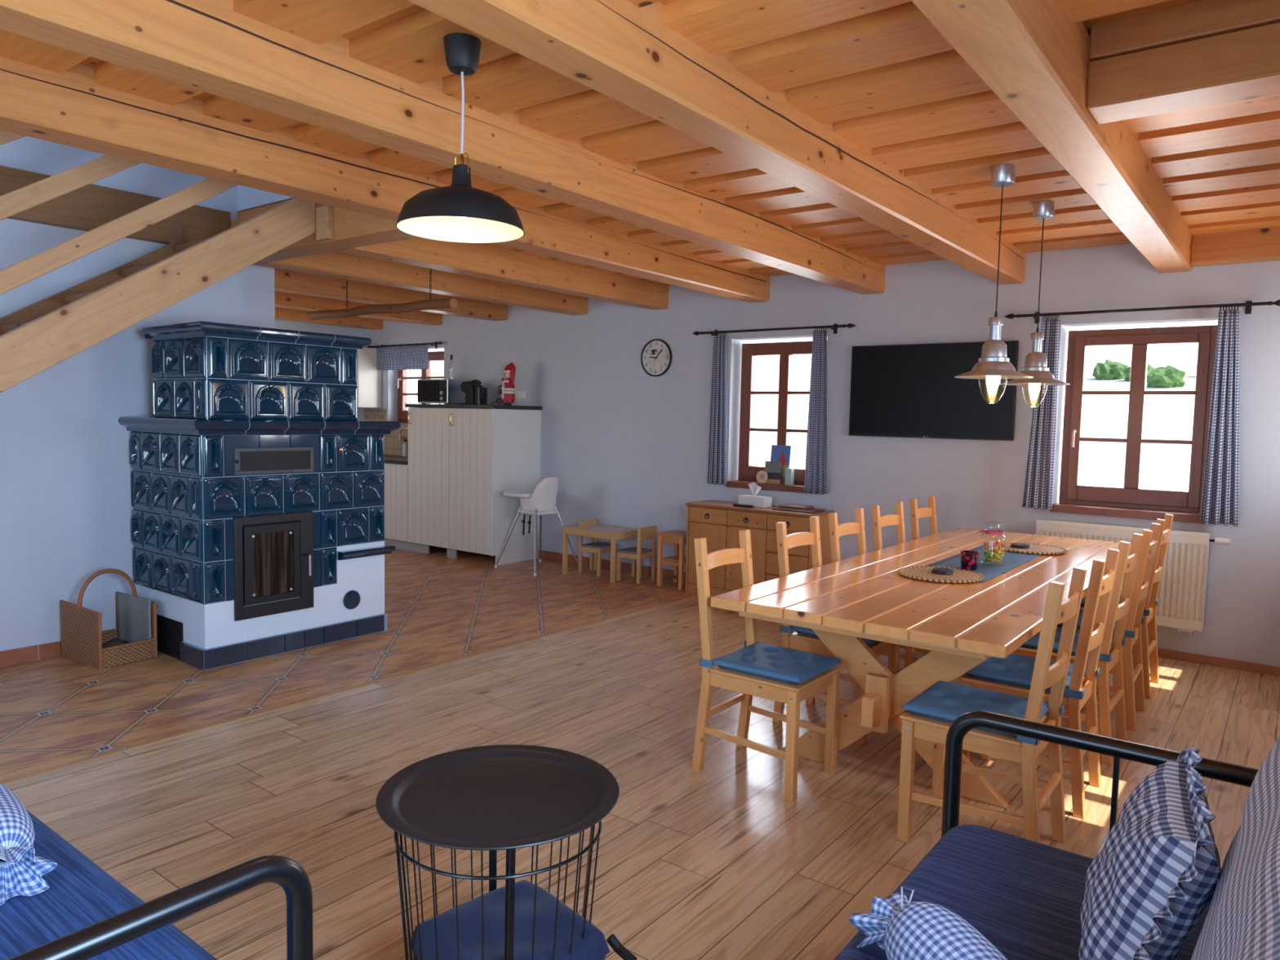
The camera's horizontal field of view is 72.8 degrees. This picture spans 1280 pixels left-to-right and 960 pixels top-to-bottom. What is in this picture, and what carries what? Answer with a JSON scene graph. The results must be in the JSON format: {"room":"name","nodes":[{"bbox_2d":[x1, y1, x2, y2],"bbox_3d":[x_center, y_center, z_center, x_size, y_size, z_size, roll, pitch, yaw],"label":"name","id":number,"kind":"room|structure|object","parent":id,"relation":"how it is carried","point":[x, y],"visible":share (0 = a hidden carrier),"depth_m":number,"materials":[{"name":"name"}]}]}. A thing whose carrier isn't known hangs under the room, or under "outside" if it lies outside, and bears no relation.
{"room":"traditional dwelling","nodes":[
{"label":"traditional dwelling","id":0,"kind":"room"},
{"bbox_2d":[0,136,243,651],"bbox_3d":[-4.404,-1.484,3.957,0.300,5.200,5.180,4,5,37],"label":"wall","id":1,"kind":"structure","parent":0,"point":[66,508],"depth_m":5.18,"materials":[{"name":"white paint"}]},
{"bbox_2d":[0,640,62,666],"bbox_3d":[-4.428,1.080,3.926,0.012,0.090,3.970,4,5,37],"label":"baseboard","id":2,"kind":"structure","parent":1,"relation":"attached to","point":[51,650],"depth_m":5.06,"materials":[{"name":"ceramic"}]},
{"bbox_2d":[0,165,231,244],"bbox_3d":[-4.153,-1.546,3.976,0.070,0.270,4.620,4,5,37],"label":"trim","id":3,"kind":"structure","parent":1,"relation":"attached to","point":[88,207],"depth_m":5.17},
{"bbox_2d":[236,185,295,328],"bbox_3d":[-2.114,-1.561,5.667,2.710,5.200,0.380,4,5,37],"label":"wall","id":4,"kind":"structure","parent":0,"point":[258,282],"depth_m":6.21,"materials":[{"name":"white paint"}]},
{"bbox_2d":[231,202,417,264],"bbox_3d":[-1.930,-1.549,5.314,1.990,0.255,0.200,4,5,37],"label":"trim","id":5,"kind":"structure","parent":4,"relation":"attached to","point":[351,229],"depth_m":5.06,"materials":[{"name":"brown wood"}]},
{"bbox_2d":[306,268,457,319],"bbox_3d":[-1.941,-1.360,6.404,1.725,0.286,0.091,4,5,37],"label":"pole","id":6,"kind":"object","parent":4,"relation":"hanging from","point":[451,303],"visible":1,"depth_m":6.30,"materials":[{"name":"wood"}]},
{"bbox_2d":[0,56,769,302],"bbox_3d":[-1.453,-1.453,4.136,0.202,0.255,8.140,4,5,37],"label":"ceiling beam","id":7,"kind":"structure","parent":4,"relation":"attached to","point":[68,108],"depth_m":3.77,"materials":[{"name":"brown wood"}]},
{"bbox_2d":[255,250,587,315],"bbox_3d":[-1.589,-1.685,7.269,0.190,0.255,3.310,4,5,37],"label":"trim","id":8,"kind":"structure","parent":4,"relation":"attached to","point":[338,264],"depth_m":7.00,"materials":[{"name":"brown wood"}]},
{"bbox_2d":[337,236,668,309],"bbox_3d":[-0.816,-1.626,6.682,0.190,0.255,3.310,4,5,37],"label":"trim","id":9,"kind":"structure","parent":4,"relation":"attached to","point":[473,260],"depth_m":6.44,"materials":[{"name":"brown wood"}]},
{"bbox_2d":[275,319,364,420],"bbox_3d":[-4.865,-0.772,9.173,0.300,3.000,4.340,4,5,37],"label":"wall","id":10,"kind":"structure","parent":0,"point":[279,324],"depth_m":10.29,"materials":[{"name":"white paint"}]},
{"bbox_2d":[0,545,696,781],"bbox_3d":[-3.950,0.995,6.183,5.578,0.050,8.140,4,5,37],"label":"floor tiles","id":11,"kind":"structure","parent":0,"point":[439,608],"depth_m":5.08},
{"bbox_2d":[59,568,159,669],"bbox_3d":[-3.160,0.793,5.186,0.435,0.532,0.367,4,5,31],"label":"basket","id":12,"kind":"object","parent":11,"relation":"on","point":[134,637],"visible":1,"depth_m":5.12,"materials":[{"name":"wicker"}]},
{"bbox_2d":[0,129,333,392],"bbox_3d":[-3.644,-0.745,3.720,1.195,3.793,4.479,4,5,37],"label":"staircase","id":13,"kind":"structure","parent":11,"relation":"on","point":[36,337],"depth_m":4.37,"materials":[{"name":"wood"}]},
{"bbox_2d":[118,321,400,670],"bbox_3d":[-2.430,0.050,5.652,0.976,1.976,1.375,4,5,37],"label":"stove","id":14,"kind":"object","parent":11,"relation":"on","point":[257,482],"visible":1,"depth_m":5.24,"materials":[{"name":"blue ceramic"}]},
{"bbox_2d":[337,545,395,559],"bbox_3d":[-1.812,0.484,5.773,0.070,0.055,0.403,4,5,37],"label":"shelf","id":15,"kind":"object","parent":14,"relation":"attached to","point":[353,552],"depth_m":5.75,"materials":[{"name":"blue ceramic"}]},
{"bbox_2d":[384,462,411,551],"bbox_3d":[-2.979,0.237,10.079,1.708,0.935,0.704,4,5,37],"label":"base cabinet","id":16,"kind":"object","parent":11,"relation":"on","point":[396,475],"visible":0.24,"depth_m":9.43,"materials":[{"name":"white wood"}]},
{"bbox_2d":[384,454,408,464],"bbox_3d":[-2.972,-0.251,10.055,1.688,0.039,0.689,4,5,37],"label":"countertop","id":17,"kind":"structure","parent":16,"relation":"on","point":[390,459],"depth_m":9.48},
{"bbox_2d":[408,407,541,564],"bbox_3d":[-1.773,0.025,9.143,1.310,1.545,0.709,4,5,37],"label":"cabinet","id":18,"kind":"object","parent":11,"relation":"on","point":[462,461],"visible":0.99,"depth_m":8.81,"materials":[{"name":"white paint"}]},
{"bbox_2d":[404,404,542,409],"bbox_3d":[-1.752,-0.766,9.095,1.345,0.038,0.689,4,5,37],"label":"countertop","id":19,"kind":"structure","parent":18,"relation":"on","point":[426,406],"depth_m":8.75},
{"bbox_2d":[417,378,470,404],"bbox_3d":[-2.172,-0.967,9.570,0.500,0.275,0.346,4,5,37],"label":"microwave","id":20,"kind":"object","parent":19,"relation":"on","point":[436,391],"visible":0.84,"depth_m":9.41,"materials":[{"name":"metal"}]},
{"bbox_2d":[460,379,487,404],"bbox_3d":[-1.766,-0.935,9.266,0.273,0.272,0.160,4,5,37],"label":"coffee machine","id":21,"kind":"object","parent":19,"relation":"on","point":[475,393],"visible":0.88,"depth_m":9.20,"materials":[{"name":"plastic"}]},
{"bbox_2d":[497,362,515,405],"bbox_3d":[-1.349,-0.974,8.809,0.154,0.433,0.230,-1,5,-33],"label":"figurine","id":22,"kind":"object","parent":19,"relation":"on","point":[508,392],"visible":0.97,"depth_m":8.74,"materials":[{"name":"red ceramic"}]},
{"bbox_2d":[494,476,577,576],"bbox_3d":[-0.996,0.411,8.454,0.624,0.907,0.598,5,6,42],"label":"high chair","id":23,"kind":"object","parent":11,"relation":"on","point":[543,500],"visible":1,"depth_m":8.32,"materials":[{"name":"white plastic"}]},
{"bbox_2d":[502,489,534,497],"bbox_3d":[-1.084,0.130,8.519,0.370,0.030,0.470,5,6,42],"label":"tray","id":24,"kind":"object","parent":23,"relation":"on","point":[522,493],"depth_m":8.42,"materials":[{"name":"white plastic"}]},
{"bbox_2d":[577,518,617,576],"bbox_3d":[-0.402,0.640,8.289,0.255,0.500,0.280,4,5,33],"label":"chair","id":25,"kind":"object","parent":11,"relation":"on","point":[597,547],"visible":0.76,"depth_m":8.23,"materials":[{"name":"brown wood"}]},
{"bbox_2d":[562,524,642,582],"bbox_3d":[-0.355,0.674,8.168,0.636,0.450,0.416,5,5,39],"label":"table","id":26,"kind":"object","parent":11,"relation":"on","point":[613,533],"visible":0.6,"depth_m":8.05,"materials":[{"name":"brown wood"}]},
{"bbox_2d":[616,525,656,583],"bbox_3d":[-0.034,0.670,7.973,0.255,0.500,0.280,4,5,33],"label":"chair","id":27,"kind":"object","parent":11,"relation":"on","point":[637,553],"visible":1,"depth_m":7.92,"materials":[{"name":"brown wood"}]},
{"bbox_2d":[656,529,686,590],"bbox_3d":[0.348,0.707,7.746,0.300,0.476,0.300,5,5,40],"label":"step stool","id":28,"kind":"object","parent":11,"relation":"on","point":[677,537],"visible":0.71,"depth_m":7.68,"materials":[{"name":"brown wood"}]},
{"bbox_2d":[684,499,834,595],"bbox_3d":[0.971,0.607,7.260,1.195,0.772,0.392,4,5,37],"label":"sideboard","id":29,"kind":"object","parent":11,"relation":"on","point":[718,522],"visible":0.58,"depth_m":7.12,"materials":[{"name":"brown wood"}]},
{"bbox_2d":[737,482,772,507],"bbox_3d":[0.961,0.120,7.245,0.260,0.200,0.120,5,6,41],"label":"tissue box","id":30,"kind":"object","parent":29,"relation":"on","point":[757,501],"visible":0.96,"depth_m":7.21,"materials":[{"name":"white paint"}]},
{"bbox_2d":[772,506,824,513],"bbox_3d":[1.275,0.238,6.999,0.350,0.014,0.240,4,5,37],"label":"board","id":31,"kind":"object","parent":29,"relation":"on","point":[813,510],"visible":0.73,"depth_m":6.91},
{"bbox_2d":[777,503,813,510],"bbox_3d":[1.262,0.218,7.021,0.240,0.022,0.160,4,5,37],"label":"folder","id":32,"kind":"object","parent":31,"relation":"on","point":[787,505],"visible":1,"depth_m":6.97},
{"bbox_2d":[606,933,636,959],"bbox_3d":[-0.045,1.143,2.115,0.082,0.054,0.033,4,5,37],"label":"armrest","id":33,"kind":"object","parent":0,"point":[612,940],"visible":1,"depth_m":2.12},
{"bbox_2d":[0,0,1279,285],"bbox_3d":[-1.970,-1.634,4.573,10.350,0.130,9.022,4,5,37],"label":"ceiling","id":34,"kind":"structure","parent":0,"point":[888,82],"depth_m":3.45,"materials":[{"name":"brown wood"}]},
{"bbox_2d":[275,306,382,329],"bbox_3d":[-4.410,-1.867,8.951,0.200,0.255,4.040,4,5,37],"label":"trim","id":35,"kind":"structure","parent":34,"relation":"attached to","point":[281,313],"depth_m":9.97,"materials":[{"name":"brown wood"}]},
{"bbox_2d":[274,291,442,325],"bbox_3d":[-3.540,-1.800,8.291,0.200,0.255,4.040,4,5,37],"label":"trim","id":36,"kind":"structure","parent":34,"relation":"attached to","point":[282,300],"depth_m":8.78,"materials":[{"name":"brown wood"}]},
{"bbox_2d":[274,267,507,320],"bbox_3d":[-2.703,-1.737,7.656,0.200,0.255,4.040,4,5,37],"label":"trim","id":37,"kind":"structure","parent":34,"relation":"attached to","point":[285,281],"depth_m":7.86,"materials":[{"name":"brown wood"}]},
{"bbox_2d":[0,0,885,294],"bbox_3d":[-0.650,-1.392,3.527,0.192,0.255,8.140,4,5,37],"label":"ceiling beam","id":38,"kind":"structure","parent":34,"relation":"attached to","point":[206,46],"depth_m":3.07,"materials":[{"name":"brown wood"}]},
{"bbox_2d":[395,32,524,243],"bbox_3d":[-0.576,-1.110,2.807,0.410,0.598,0.410,4,5,37],"label":"pendant lamp","id":39,"kind":"object","parent":34,"relation":"hanging from","point":[458,212],"visible":1,"depth_m":2.76,"materials":[{"name":"black metal"}]},
{"bbox_2d":[407,0,1026,284],"bbox_3d":[0.166,-1.330,2.908,0.176,0.255,8.140,4,5,37],"label":"ceiling beam","id":40,"kind":"structure","parent":34,"relation":"attached to","point":[625,52],"depth_m":2.94,"materials":[{"name":"brown wood"}]},
{"bbox_2d":[954,164,1032,403],"bbox_3d":[1.680,-0.908,4.081,0.348,1.092,0.348,4,5,37],"label":"pendant lamp","id":41,"kind":"object","parent":34,"relation":"hanging from","point":[993,365],"visible":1,"depth_m":4.05,"materials":[{"name":"silver"}]},
{"bbox_2d":[1000,200,1069,407],"bbox_3d":[2.166,-0.944,4.716,0.348,1.092,0.348,4,5,37],"label":"pendant lamp","id":42,"kind":"object","parent":34,"relation":"hanging from","point":[1035,363],"visible":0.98,"depth_m":4.69,"materials":[{"name":"silver"}]},
{"bbox_2d":[911,0,1191,273],"bbox_3d":[0.954,-1.270,2.310,0.185,0.255,8.140,4,5,37],"label":"beam","id":43,"kind":"structure","parent":34,"relation":"attached to","point":[1029,53],"depth_m":2.73,"materials":[{"name":"brown wood"}]},
{"bbox_2d":[1088,0,1279,61],"bbox_3d":[1.866,-1.401,2.582,0.920,0.144,0.190,4,5,37],"label":"beam","id":44,"kind":"structure","parent":34,"relation":"attached to","point":[1206,18],"depth_m":2.64,"materials":[{"name":"brown wood"}]},
{"bbox_2d":[1190,226,1279,266],"bbox_3d":[3.818,-1.430,5.152,0.920,0.230,0.140,4,5,37],"label":"beam","id":45,"kind":"structure","parent":34,"relation":"attached to","point":[1259,245],"depth_m":5.24,"materials":[{"name":"brown wood"}]},
{"bbox_2d":[3,595,1279,959],"bbox_3d":[-0.005,1.296,3.188,4.298,0.050,8.140,4,5,37],"label":"floor","id":46,"kind":"structure","parent":0,"point":[713,863],"depth_m":3.40,"materials":[{"name":"brown wood"}]},
{"bbox_2d":[0,809,313,959],"bbox_3d":[-1.688,0.972,1.867,2.065,0.720,0.905,4,5,37],"label":"sofa","id":47,"kind":"object","parent":46,"relation":"on","point":[84,913],"visible":0.98,"depth_m":1.71,"materials":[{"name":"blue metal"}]},
{"bbox_2d":[0,782,57,905],"bbox_3d":[-1.553,0.820,2.063,0.578,0.150,0.156,5,6,43],"label":"bolster","id":48,"kind":"object","parent":47,"relation":"on","point":[21,871],"visible":1,"depth_m":1.93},
{"bbox_2d":[0,593,697,784],"bbox_3d":[-1.723,1.163,4.492,0.024,0.054,8.140,4,5,37],"label":"trim","id":49,"kind":"structure","parent":46,"relation":"on","point":[620,615],"depth_m":4.41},
{"bbox_2d":[375,744,619,959],"bbox_3d":[-0.341,1.041,2.102,0.571,0.603,0.571,-1,5,-23],"label":"table","id":50,"kind":"object","parent":46,"relation":"on","point":[508,797],"visible":1,"depth_m":2.05,"materials":[{"name":"metal"}]},
{"bbox_2d":[375,744,619,850],"bbox_3d":[-0.335,0.752,2.080,0.571,0.023,0.571,4,5,37],"label":"tray","id":51,"kind":"object","parent":50,"relation":"on","point":[500,797],"depth_m":2.07,"materials":[{"name":"metal"}]},
{"bbox_2d":[410,879,610,959],"bbox_3d":[-0.311,1.111,2.064,0.370,0.132,0.370,-3,6,-43],"label":"square cushion","id":52,"kind":"object","parent":50,"relation":"in","point":[593,946],"visible":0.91,"depth_m":2.04,"materials":[{"name":"blue fabric"}]},
{"bbox_2d":[691,529,842,802],"bbox_3d":[0.537,0.745,3.682,0.511,1.000,0.412,4,5,37],"label":"dining chair","id":53,"kind":"object","parent":46,"relation":"on","point":[788,676],"visible":0.98,"depth_m":3.63,"materials":[{"name":"brown wood"}]},
{"bbox_2d":[772,515,898,745],"bbox_3d":[0.975,0.710,4.296,0.511,1.000,0.412,4,5,37],"label":"dining chair","id":54,"kind":"object","parent":46,"relation":"on","point":[805,639],"visible":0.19,"depth_m":4.24,"materials":[{"name":"brown wood"}]},
{"bbox_2d":[824,507,931,693],"bbox_3d":[1.334,0.682,4.776,0.511,1.000,0.412,4,5,37],"label":"dining chair","id":55,"kind":"object","parent":46,"relation":"on","point":[836,531],"visible":0.1,"depth_m":4.81,"materials":[{"name":"brown wood"}]},
{"bbox_2d":[871,501,927,653],"bbox_3d":[1.696,0.656,5.241,0.511,1.000,0.412,4,5,38],"label":"dining chair","id":56,"kind":"object","parent":46,"relation":"on","point":[878,522],"visible":0.09,"depth_m":5.32,"materials":[{"name":"brown wood"}]},
{"bbox_2d":[710,527,1131,808],"bbox_3d":[1.720,0.824,4.533,1.158,0.767,3.230,4,5,37],"label":"dining table","id":57,"kind":"object","parent":46,"relation":"on","point":[963,625],"visible":0.79,"depth_m":3.59,"materials":[{"name":"brown wood"}]},
{"bbox_2d":[924,544,1041,582],"bbox_3d":[1.841,0.432,4.639,0.360,0.003,1.300,4,5,37],"label":"table runner","id":58,"kind":"object","parent":57,"relation":"on","point":[1011,560],"visible":0.52,"depth_m":4.56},
{"bbox_2d":[897,565,984,583],"bbox_3d":[1.439,0.450,4.153,0.392,0.017,0.391,3,4,20],"label":"placemat","id":59,"kind":"object","parent":58,"relation":"on","point":[923,573],"visible":0.96,"depth_m":4.11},
{"bbox_2d":[931,567,954,574],"bbox_3d":[1.453,0.438,4.167,0.106,0.018,0.103,3,5,26],"label":"stack","id":60,"kind":"object","parent":59,"relation":"on","point":[938,571],"visible":1,"depth_m":4.14,"materials":[{"name":"stone"}]},
{"bbox_2d":[960,550,978,570],"bbox_3d":[1.651,0.403,4.354,0.088,0.088,0.088,4,5,37],"label":"glass","id":61,"kind":"object","parent":58,"relation":"on","point":[969,558],"visible":1,"depth_m":4.32,"materials":[{"name":"glass"}]},
{"bbox_2d":[979,521,1006,563],"bbox_3d":[1.846,0.328,4.529,0.120,0.221,0.120,1,4,-8],"label":"glass jar","id":62,"kind":"object","parent":58,"relation":"on","point":[997,552],"visible":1,"depth_m":4.51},
{"bbox_2d":[1000,542,1067,555],"bbox_3d":[2.284,0.400,5.080,0.392,0.017,0.391,3,4,20],"label":"placemat","id":63,"kind":"object","parent":58,"relation":"on","point":[1034,548],"visible":0.77,"depth_m":5.02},
{"bbox_2d":[1010,542,1030,548],"bbox_3d":[2.230,0.386,5.095,0.106,0.018,0.103,3,5,26],"label":"stack","id":64,"kind":"object","parent":63,"relation":"on","point":[1017,545],"visible":1,"depth_m":5.07,"materials":[{"name":"stone"}]},
{"bbox_2d":[909,495,937,540],"bbox_3d":[2.080,0.626,5.752,0.511,1.000,0.412,4,5,37],"label":"dining chair","id":65,"kind":"object","parent":46,"relation":"on","point":[916,513],"visible":0.07,"depth_m":5.88,"materials":[{"name":"brown wood"}]},
{"bbox_2d":[897,566,1087,843],"bbox_3d":[1.251,0.803,3.102,0.511,1.000,0.412,4,5,37],"label":"dining chair","id":66,"kind":"object","parent":46,"relation":"on","point":[929,716],"visible":0.84,"depth_m":3.06,"materials":[{"name":"brown wood"}]},
{"bbox_2d":[958,548,1119,818],"bbox_3d":[1.636,0.776,3.581,0.511,1.000,0.412,4,5,36],"label":"dining chair","id":67,"kind":"object","parent":46,"relation":"on","point":[1012,674],"visible":0.65,"depth_m":3.46,"materials":[{"name":"brown wood"}]},
{"bbox_2d":[833,710,1258,959],"bbox_3d":[0.588,1.054,1.387,0.875,0.720,2.065,4,5,37],"label":"sofa","id":68,"kind":"object","parent":46,"relation":"on","point":[1024,896],"visible":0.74,"depth_m":2.06,"materials":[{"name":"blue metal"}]},
{"bbox_2d":[849,886,1008,959],"bbox_3d":[0.568,0.891,1.551,0.183,0.170,0.505,0,4,-16],"label":"bolster","id":69,"kind":"object","parent":68,"relation":"on","point":[905,930],"visible":1,"depth_m":1.59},
{"bbox_2d":[1078,746,1222,959],"bbox_3d":[0.963,0.760,1.652,0.212,0.434,0.495,4,5,29],"label":"ruffled pillow","id":70,"kind":"object","parent":68,"relation":"on","point":[1157,868],"visible":1,"depth_m":1.51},
{"bbox_2d":[1191,737,1279,959],"bbox_3d":[0.867,0.693,1.122,0.304,0.604,1.550,4,5,37],"label":"cushion","id":71,"kind":"object","parent":68,"relation":"on","point":[1242,921],"visible":1,"depth_m":1.14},
{"bbox_2d":[1011,533,1143,764],"bbox_3d":[2.038,0.745,4.116,0.511,1.000,0.412,4,5,38],"label":"dining chair","id":72,"kind":"object","parent":46,"relation":"on","point":[1112,646],"visible":0.48,"depth_m":3.96,"materials":[{"name":"brown wood"}]},
{"bbox_2d":[1057,523,1160,730],"bbox_3d":[2.391,0.720,4.563,0.511,1.000,0.412,4,5,36],"label":"dining chair","id":73,"kind":"object","parent":46,"relation":"on","point":[1132,633],"visible":0.3,"depth_m":4.32,"materials":[{"name":"brown wood"}]},
{"bbox_2d":[1080,513,1173,698],"bbox_3d":[2.765,0.691,5.069,0.511,1.000,0.412,4,5,37],"label":"dining chair","id":74,"kind":"object","parent":46,"relation":"on","point":[1151,602],"visible":0.35,"depth_m":4.96,"materials":[{"name":"brown wood"}]},
{"bbox_2d":[364,243,1279,666],"bbox_3d":[0.579,-0.575,8.038,10.350,3.000,0.461,4,5,37],"label":"wall","id":75,"kind":"structure","parent":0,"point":[625,446],"depth_m":6.86,"materials":[{"name":"white paint"}]},
{"bbox_2d":[357,347,382,408],"bbox_3d":[-3.385,-1.235,10.513,0.360,0.710,0.350,4,5,37],"label":"upper cabinet","id":76,"kind":"object","parent":75,"relation":"attached to","point":[369,379],"visible":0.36,"depth_m":10.40,"materials":[{"name":"white paint"}]},
{"bbox_2d":[367,341,443,348],"bbox_3d":[-2.752,-1.569,10.187,1.410,0.080,0.094,4,5,37],"label":"curtain rod","id":77,"kind":"object","parent":75,"relation":"attached to","point":[436,343],"visible":0.96,"depth_m":10.06,"materials":[{"name":"metal"}]},
{"bbox_2d":[373,342,428,370],"bbox_3d":[-2.809,-1.445,10.204,1.015,0.305,0.037,4,5,37],"label":"curtain","id":78,"kind":"object","parent":77,"relation":"hanging from","point":[406,357],"visible":1,"depth_m":10.18,"materials":[{"name":"fabric"}]},
{"bbox_2d":[397,351,444,423],"bbox_3d":[-2.552,-1.092,10.299,1.020,0.850,0.139,4,5,37],"label":"window","id":79,"kind":"structure","parent":75,"relation":"attached to","point":[402,414],"depth_m":10.52,"materials":[{"name":"brown wood"}]},
{"bbox_2d":[538,549,685,582],"bbox_3d":[-0.162,0.842,8.400,2.248,0.090,0.012,4,5,37],"label":"baseboard","id":80,"kind":"structure","parent":75,"relation":"attached to","point":[548,555],"depth_m":8.52,"materials":[{"name":"wood"}]},
{"bbox_2d":[640,338,671,376],"bbox_3d":[0.150,-1.131,8.038,0.346,0.346,0.028,4,5,37],"label":"wall clock","id":81,"kind":"object","parent":75,"relation":"attached to","point":[656,354],"visible":1,"depth_m":8.03,"materials":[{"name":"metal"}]},
{"bbox_2d":[692,323,855,335],"bbox_3d":[1.092,-1.246,7.271,1.540,0.080,0.094,4,5,37],"label":"curtain rod","id":82,"kind":"object","parent":75,"relation":"attached to","point":[834,326],"visible":0.93,"depth_m":7.17,"materials":[{"name":"metal"}]},
{"bbox_2d":[706,332,726,484],"bbox_3d":[0.690,-0.622,7.580,0.203,1.322,0.058,4,5,37],"label":"curtain","id":83,"kind":"object","parent":82,"relation":"hanging from","point":[717,463],"visible":1,"depth_m":7.57,"materials":[{"name":"fabric"}]},
{"bbox_2d":[804,327,827,493],"bbox_3d":[1.444,-0.560,7.009,0.213,1.333,0.057,5,5,40],"label":"curtain","id":84,"kind":"object","parent":82,"relation":"hanging from","point":[816,454],"visible":1,"depth_m":7.01,"materials":[{"name":"fabric"}]},
{"bbox_2d":[725,341,824,493],"bbox_3d":[1.207,-0.545,7.394,0.930,1.260,0.245,4,5,37],"label":"window","id":85,"kind":"structure","parent":75,"relation":"attached to","point":[747,473],"depth_m":7.49,"materials":[{"name":"brown wood"}]},
{"bbox_2d":[755,470,768,483],"bbox_3d":[1.044,-0.027,7.429,0.110,0.110,0.014,4,5,37],"label":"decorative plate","id":86,"kind":"object","parent":85,"relation":"on","point":[762,476],"visible":1,"depth_m":7.43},
{"bbox_2d":[764,461,782,484],"bbox_3d":[1.134,-0.063,7.412,0.160,0.189,0.027,4,5,37],"label":"leaflet","id":87,"kind":"object","parent":85,"relation":"on","point":[773,468],"visible":1,"depth_m":7.41,"materials":[{"name":"paper"}]},
{"bbox_2d":[767,471,781,479],"bbox_3d":[1.143,-0.034,7.400,0.128,0.057,0.001,4,-2,37],"label":"picture","id":88,"kind":"object","parent":87,"relation":"on","point":[771,475],"depth_m":7.40},
{"bbox_2d":[770,444,791,484],"bbox_3d":[1.193,-0.132,7.417,0.185,0.328,0.044,4,5,37],"label":"leaflet","id":89,"kind":"object","parent":85,"relation":"on","point":[780,453],"visible":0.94,"depth_m":7.40,"materials":[{"name":"paper"}]},
{"bbox_2d":[778,451,786,464],"bbox_3d":[1.215,-0.190,7.402,0.083,0.119,0.001,4,-1,37],"label":"picture","id":90,"kind":"object","parent":89,"relation":"attached to","point":[782,459],"depth_m":7.40},
{"bbox_2d":[781,464,789,476],"bbox_3d":[1.202,-0.082,7.403,0.148,0.099,0.001,4,-2,37],"label":"picture","id":91,"kind":"object","parent":89,"relation":"attached to","point":[784,466],"depth_m":7.39},
{"bbox_2d":[784,467,794,484],"bbox_3d":[1.259,-0.029,7.311,0.055,0.140,0.060,4,5,37],"label":"holder","id":92,"kind":"object","parent":85,"relation":"on","point":[789,472],"visible":1,"depth_m":7.29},
{"bbox_2d":[848,340,1018,440],"bbox_3d":[2.166,-0.665,6.499,1.230,0.700,0.070,4,5,37],"label":"television","id":93,"kind":"object","parent":75,"relation":"attached to","point":[897,390],"visible":0.99,"depth_m":6.47,"materials":[{"name":"black plastic"}]},
{"bbox_2d":[1035,518,1230,635],"bbox_3d":[3.219,0.637,5.755,1.118,0.665,0.094,4,5,37],"label":"radiator","id":94,"kind":"object","parent":75,"relation":"attached to","point":[1181,594],"visible":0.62,"depth_m":5.54,"materials":[{"name":"white metal"}]},
{"bbox_2d":[1036,519,1208,537],"bbox_3d":[3.174,0.318,5.756,1.000,0.030,0.070,4,5,37],"label":"grille","id":95,"kind":"object","parent":94,"relation":"attached to","point":[1041,523],"depth_m":5.78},
{"bbox_2d":[1049,324,1217,524],"bbox_3d":[3.314,-0.384,5.795,0.960,1.260,0.245,4,5,37],"label":"window","id":96,"kind":"structure","parent":75,"relation":"attached to","point":[1130,500],"depth_m":5.83,"materials":[{"name":"brown wood"}]},
{"bbox_2d":[1004,299,1279,323],"bbox_3d":[3.223,-1.093,5.653,1.620,0.080,0.094,4,5,37],"label":"curtain rod","id":97,"kind":"object","parent":75,"relation":"attached to","point":[1248,304],"visible":0.98,"depth_m":5.56,"materials":[{"name":"metal"}]},
{"bbox_2d":[1021,314,1060,510],"bbox_3d":[2.775,-0.466,5.998,0.198,1.338,0.063,4,5,37],"label":"curtain","id":98,"kind":"object","parent":97,"relation":"hanging from","point":[1039,475],"visible":0.85,"depth_m":5.99,"materials":[{"name":"fabric"}]},
{"bbox_2d":[1200,305,1239,526],"bbox_3d":[3.618,-0.393,5.357,0.201,1.352,0.058,4,5,37],"label":"curtain","id":99,"kind":"object","parent":97,"relation":"hanging from","point":[1220,500],"visible":1,"depth_m":5.36,"materials":[{"name":"fabric"}]},
{"bbox_2d":[1132,646,1279,675],"bbox_3d":[2.458,1.060,6.410,4.298,0.055,0.016,4,5,37],"label":"baseboard","id":100,"kind":"structure","parent":75,"relation":"attached to","point":[1163,653],"depth_m":5.49,"materials":[{"name":"brown wood"}]},
{"bbox_3d":[1.778,-0.070,1.466,0.450,3.000,8.590,4,5,37],"label":"wall","id":101,"kind":"structure","parent":0,"visible":0},
{"bbox_2d":[1086,22,1279,124],"bbox_3d":[1.862,-1.248,2.594,0.920,0.148,0.190,4,5,37],"label":"beam","id":102,"kind":"structure","parent":101,"relation":"attached to","point":[1242,64],"depth_m":2.65,"materials":[{"name":"brown wood"}]},
{"label":"outside","id":103,"kind":"structure","parent":0,"visible":0},
{"bbox_2d":[417,344,1198,491],"bbox_3d":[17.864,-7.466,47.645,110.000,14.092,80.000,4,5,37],"label":"window panes","id":104,"kind":"object","parent":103,"point":[1164,466],"visible":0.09,"depth_m":26.83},
{"bbox_2d":[1092,359,1128,380],"bbox_3d":[19.794,-4.537,36.569,1.324,1.103,1.357,4,5,37],"label":"shrub","id":105,"kind":"object","parent":104,"relation":"on","point":[1109,370],"visible":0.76,"depth_m":36.22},
{"bbox_2d":[1123,362,1154,381],"bbox_3d":[20.272,-4.319,35.245,1.187,1.002,1.113,4,5,37],"label":"shrub","id":106,"kind":"object","parent":104,"relation":"on","point":[1126,371],"visible":0.24,"depth_m":35.15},
{"bbox_2d":[1146,364,1185,388],"bbox_3d":[19.753,-3.804,32.683,1.334,1.021,1.293,4,5,37],"label":"shrub","id":107,"kind":"object","parent":104,"relation":"on","point":[1169,376],"visible":0.9,"depth_m":32.28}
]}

